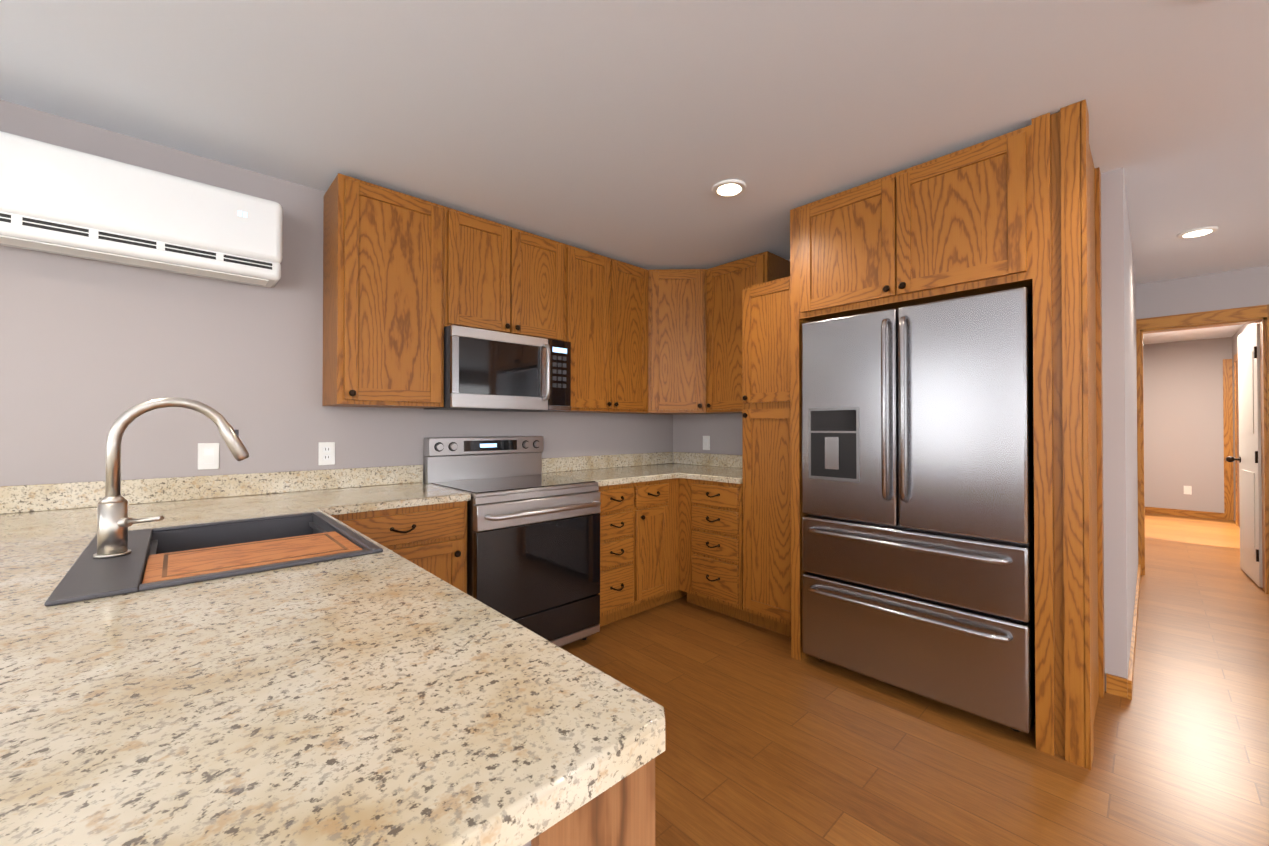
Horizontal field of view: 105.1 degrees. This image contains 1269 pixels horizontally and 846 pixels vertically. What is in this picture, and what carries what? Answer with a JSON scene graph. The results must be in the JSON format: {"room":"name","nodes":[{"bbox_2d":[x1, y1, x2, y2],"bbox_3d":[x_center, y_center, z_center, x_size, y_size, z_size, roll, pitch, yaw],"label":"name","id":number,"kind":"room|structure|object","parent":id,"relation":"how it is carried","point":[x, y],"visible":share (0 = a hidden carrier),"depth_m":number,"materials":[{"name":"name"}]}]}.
{"room":"kitchen","nodes":[
{"label":"kitchen","id":0,"kind":"room"},
{"bbox_2d":[0,100,672,485],"bbox_3d":[-1.672,0.039,2.438,5.640,2.420,0.120,0,-1,-43],"label":"wall","id":1,"kind":"structure","parent":0,"point":[92,352],"depth_m":2.11,"materials":[{"name":"grey paint"}]},
{"bbox_2d":[0,131,282,287],"bbox_3d":[-2.051,-0.813,1.856,1.140,0.355,0.213,0,-1,-43],"label":"air conditioner","id":2,"kind":"object","parent":1,"relation":"attached to","point":[57,199],"visible":1,"depth_m":1.85,"materials":[{"name":"white plastic"}]},
{"bbox_2d":[198,443,218,469],"bbox_3d":[-1.882,0.147,2.150,0.072,0.116,0.010,0,-1,-43],"label":"light switch","id":3,"kind":"object","parent":1,"relation":"attached to","point":[208,455],"visible":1,"depth_m":2.15,"materials":[{"name":"white plastic"}]},
{"bbox_2d":[318,442,334,464],"bbox_3d":[-1.555,0.154,2.459,0.072,0.116,0.008,0,-1,-43],"label":"outlet","id":4,"kind":"object","parent":1,"relation":"attached to","point":[326,453],"visible":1,"depth_m":2.46,"materials":[{"name":"white plastic"}]},
{"bbox_2d":[322,173,461,408],"bbox_3d":[-1.253,-0.615,2.527,0.562,1.060,0.327,0,-1,-43],"label":"upper cabinet","id":5,"kind":"object","parent":1,"relation":"attached to","point":[407,279],"depth_m":2.38,"materials":[{"name":"brown wood"}]},
{"bbox_2d":[462,212,553,339],"bbox_3d":[-0.824,-0.824,2.932,0.760,0.635,0.327,0,-1,-43],"label":"upper cabinet","id":6,"kind":"object","parent":1,"relation":"attached to","point":[508,272],"depth_m":2.79,"materials":[{"name":"brown wood"}]},
{"bbox_2d":[424,325,570,411],"bbox_3d":[-0.782,-0.290,2.881,0.748,0.426,0.451,0,-1,-43],"label":"over-the-range microwave","id":7,"kind":"object","parent":6,"relation":"attached to","point":[487,370],"visible":1,"depth_m":2.71,"materials":[{"name":"grey metal"}]},
{"bbox_2d":[553,241,649,413],"bbox_3d":[-0.262,-0.608,3.421,0.876,1.060,0.383,0,-1,-43],"label":"upper cabinet","id":8,"kind":"object","parent":1,"relation":"attached to","point":[602,303],"depth_m":3.29,"materials":[{"name":"brown wood"}]},
{"bbox_2d":[650,268,709,412],"bbox_3d":[0.314,-0.606,3.546,0.378,1.060,0.377,0,-1,-43],"label":"upper cabinet","id":9,"kind":"object","parent":1,"relation":"attached to","point":[679,298],"depth_m":3.58,"materials":[{"name":"brown wood"}]},
{"bbox_2d":[650,413,721,414],"bbox_3d":[0.322,-0.604,3.812,0.615,1.060,0.614,0,-1,-43],"label":"upper cabinet","id":10,"kind":"object","parent":1,"relation":"attached to","point":[650,413],"depth_m":3.81,"materials":[{"name":"brown wood"}]},
{"bbox_2d":[0,0,1268,344],"bbox_3d":[3.588,-1.223,2.113,12.600,0.100,7.820,0,-1,-43],"label":"ceiling","id":11,"kind":"structure","parent":0,"point":[632,132],"depth_m":1.76,"materials":[{"name":"white paint"}]},
{"bbox_2d":[712,179,746,196],"bbox_3d":[0.471,-1.164,2.419,0.169,0.013,0.169,0,-1,38],"label":"recessed light","id":12,"kind":"object","parent":11,"relation":"in","point":[729,188],"depth_m":2.40,"materials":[{"name":"white plastic"}]},
{"bbox_2d":[1176,226,1218,238],"bbox_3d":[3.430,-1.159,2.966,0.169,0.013,0.169,0,-1,38],"label":"recessed light","id":13,"kind":"object","parent":11,"relation":"in","point":[1202,231],"depth_m":2.95,"materials":[{"name":"white plastic"}]},
{"bbox_2d":[673,168,1127,696],"bbox_3d":[1.332,0.046,3.274,0.120,2.420,2.780,0,-1,-43],"label":"wall","id":14,"kind":"structure","parent":0,"point":[722,431],"depth_m":2.25,"materials":[{"name":"grey paint"}]},
{"bbox_2d":[703,436,709,449],"bbox_3d":[0.585,0.162,3.971,0.010,0.116,0.072,0,-1,-43],"label":"outlet","id":15,"kind":"object","parent":14,"relation":"attached to","point":[706,442],"visible":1,"depth_m":3.96,"materials":[{"name":"white plastic"}]},
{"bbox_2d":[710,251,789,413],"bbox_3d":[0.774,-0.607,3.502,0.383,1.060,0.559,0,-1,-43],"label":"upper cabinet","id":16,"kind":"object","parent":14,"relation":"attached to","point":[727,281],"depth_m":3.42,"materials":[{"name":"brown wood"}]},
{"bbox_2d":[560,513,1268,845],"bbox_3d":[3.588,1.296,2.092,12.600,0.100,7.820,0,-1,-43],"label":"floor","id":17,"kind":"structure","parent":0,"point":[769,741],"depth_m":1.90,"materials":[{"name":"brown wood"}]},
{"bbox_2d":[331,501,466,593],"bbox_3d":[-1.222,0.809,2.339,0.598,0.880,0.628,0,-1,-43],"label":"base cabinet","id":18,"kind":"object","parent":17,"relation":"on","point":[433,537],"depth_m":2.19,"materials":[{"name":"brown wood"}]},
{"bbox_2d":[424,436,600,646],"bbox_3d":[-0.676,0.668,2.761,0.748,1.168,0.755,0,-1,-43],"label":"range","id":19,"kind":"object","parent":17,"relation":"on","point":[533,548],"visible":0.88,"depth_m":2.60,"materials":[{"name":"silver metal"}]},
{"bbox_2d":[523,758,654,845],"bbox_3d":[-1.476,0.797,0.832,1.792,0.879,2.472,0,-1,-43],"label":"base cabinet","id":20,"kind":"object","parent":17,"relation":"on","point":[621,812],"depth_m":0.51,"materials":[{"name":"brown wood"}]},
{"bbox_2d":[0,479,139,775],"bbox_3d":[-1.675,0.287,0.632,1.320,0.135,2.497,0,-1,-43],"label":"countertop","id":21,"kind":"structure","parent":20,"relation":"on","point":[45,528],"depth_m":0.99,"materials":[{"name":"stone"}]},
{"bbox_2d":[93,397,248,557],"bbox_3d":[-1.138,0.124,1.211,0.285,0.379,0.120,0,-1,-43],"label":"faucet","id":22,"kind":"object","parent":21,"relation":"on","point":[114,522],"visible":1,"depth_m":1.15,"materials":[{"name":"silver metal"}]},
{"bbox_2d":[44,511,382,605],"bbox_3d":[-1.082,0.449,1.301,0.545,0.268,0.740,0,-1,-43],"label":"sink","id":23,"kind":"object","parent":21,"relation":"in","point":[87,576],"visible":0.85,"depth_m":1.23,"materials":[{"name":"grey"}]},
{"bbox_2d":[142,531,362,583],"bbox_3d":[-0.946,0.335,1.224,0.401,0.022,0.300,0,-1,-43],"label":"cutting board","id":24,"kind":"object","parent":23,"relation":"on","point":[176,564],"visible":0.67,"depth_m":1.19,"materials":[{"name":"brown wood"}]},
{"bbox_2d":[124,471,319,530],"bbox_3d":[-1.599,0.297,1.863,0.480,0.135,0.809,0,-1,-43],"label":"countertop","id":25,"kind":"structure","parent":20,"relation":"on","point":[189,500],"depth_m":2.04,"materials":[{"name":"stone"}]},
{"bbox_2d":[0,544,664,845],"bbox_3d":[-0.498,0.337,0.693,0.480,0.035,0.972,0,-1,-43],"label":"countertop","id":26,"kind":"structure","parent":20,"relation":"on","point":[386,696],"depth_m":0.52,"materials":[{"name":"stone"}]},
{"bbox_2d":[292,465,470,512],"bbox_3d":[-1.220,0.301,2.342,0.609,0.135,0.632,0,-1,-43],"label":"countertop","id":27,"kind":"structure","parent":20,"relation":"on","point":[351,490],"depth_m":2.41,"materials":[{"name":"stone"}]},
{"bbox_2d":[316,504,664,758],"bbox_3d":[-0.608,0.342,1.206,0.037,0.035,1.871,0,-1,-43],"label":"countertop","id":28,"kind":"structure","parent":20,"relation":"on","point":[658,726],"depth_m":0.56,"materials":[{"name":"stone"}]},
{"bbox_2d":[542,452,703,485],"bbox_3d":[0.056,0.311,3.538,1.366,0.135,0.637,0,-1,-43],"label":"countertop","id":29,"kind":"structure","parent":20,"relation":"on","point":[606,470],"depth_m":3.52,"materials":[{"name":"stone"}]},
{"bbox_2d":[680,453,742,483],"bbox_3d":[0.708,0.310,3.381,0.632,0.135,0.487,0,-1,-43],"label":"countertop","id":30,"kind":"structure","parent":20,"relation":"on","point":[727,468],"depth_m":3.70,"materials":[{"name":"stone"}]},
{"bbox_2d":[598,478,682,626],"bbox_3d":[-0.167,0.817,3.331,0.751,0.880,0.628,0,-1,-43],"label":"base cabinet","id":31,"kind":"object","parent":17,"relation":"on","point":[639,547],"depth_m":3.09,"materials":[{"name":"brown wood"}]},
{"bbox_2d":[679,478,749,622],"bbox_3d":[0.687,0.818,3.377,0.663,0.879,0.513,0,-1,-43],"label":"base cabinet","id":32,"kind":"object","parent":17,"relation":"on","point":[710,545],"visible":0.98,"depth_m":3.15,"materials":[{"name":"brown wood"}]},
{"bbox_2d":[742,276,790,636],"bbox_3d":[1.007,0.209,3.047,0.656,2.090,0.402,0,-1,-43],"label":"pantry cabinet","id":33,"kind":"object","parent":17,"relation":"on","point":[766,424],"visible":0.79,"depth_m":2.87,"materials":[{"name":"brown wood"}]},
{"bbox_2d":[801,286,1035,732],"bbox_3d":[1.437,0.362,2.436,0.812,1.775,0.932,0,-1,-43],"label":"refrigerator","id":34,"kind":"object","parent":17,"relation":"on","point":[918,568],"visible":0.98,"depth_m":2.12,"materials":[{"name":"silver metal"}]},
{"bbox_2d":[790,99,1104,769],"bbox_3d":[1.494,0.041,2.422,0.806,2.417,1.168,0,-1,-43],"label":"enclosure","id":35,"kind":"object","parent":17,"relation":"on","point":[1021,207],"visible":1,"depth_m":1.90,"materials":[{"name":"brown wood"}]},
{"bbox_2d":[1124,181,1137,667],"bbox_3d":[4.835,0.059,4.746,7.000,2.420,0.120,0,-1,-43],"label":"wall","id":36,"kind":"structure","parent":0,"point":[1131,429],"depth_m":2.84,"materials":[{"name":"grey paint"}]},
{"bbox_2d":[1124,565,1140,699],"bbox_3d":[3.217,1.213,3.120,2.696,0.085,0.014,0,-1,-43],"label":"baseboard","id":37,"kind":"structure","parent":36,"relation":"attached to","point":[1128,683],"depth_m":2.55,"materials":[{"name":"brown wood"}]},
{"bbox_2d":[1143,337,1231,512],"bbox_3d":[7.662,0.075,6.761,0.120,2.420,0.820,0,-1,-43],"label":"wall","id":38,"kind":"structure","parent":0,"point":[1183,413],"depth_m":6.73,"materials":[{"name":"grey paint"}]},
{"bbox_2d":[1146,507,1223,519],"bbox_3d":[7.624,1.242,6.695,0.013,0.085,0.790,0,-1,-43],"label":"baseboard","id":39,"kind":"structure","parent":38,"relation":"attached to","point":[1214,515],"depth_m":6.71,"materials":[{"name":"brown wood"}]},
{"bbox_2d":[1184,486,1191,494],"bbox_3d":[7.623,0.925,6.704,0.006,0.116,0.072,0,-1,-43],"label":"outlet","id":40,"kind":"object","parent":38,"relation":"attached to","point":[1187,489],"visible":1,"depth_m":6.70,"materials":[{"name":"white plastic"}]},
{"bbox_2d":[1136,265,1268,476],"bbox_3d":[5.978,0.038,2.278,0.120,2.420,5.040,0,-1,-43],"label":"wall","id":41,"kind":"structure","parent":0,"point":[1248,287],"depth_m":3.81,"materials":[{"name":"grey paint"}]},
{"bbox_2d":[1136,304,1268,593],"bbox_3d":[4.512,0.196,3.835,0.158,2.130,0.759,0,-1,-43],"label":"door frame","id":42,"kind":"structure","parent":41,"relation":"attached to","point":[1232,316],"depth_m":3.69,"materials":[{"name":"brown wood"}]},
{"bbox_2d":[1226,323,1262,587],"bbox_3d":[4.974,0.246,3.973,0.705,2.008,0.150,0,-1,-43],"label":"hall door","id":43,"kind":"structure","parent":41,"relation":"in","point":[1249,459],"depth_m":3.88,"materials":[{"name":"white paint"}]},
{"bbox_2d":[1232,323,1256,520],"bbox_3d":[6.463,0.060,4.987,4.300,2.420,0.120,0,-1,-43],"label":"wall","id":44,"kind":"structure","parent":0,"point":[1243,328],"depth_m":6.32,"materials":[{"name":"grey paint"}]}
]}

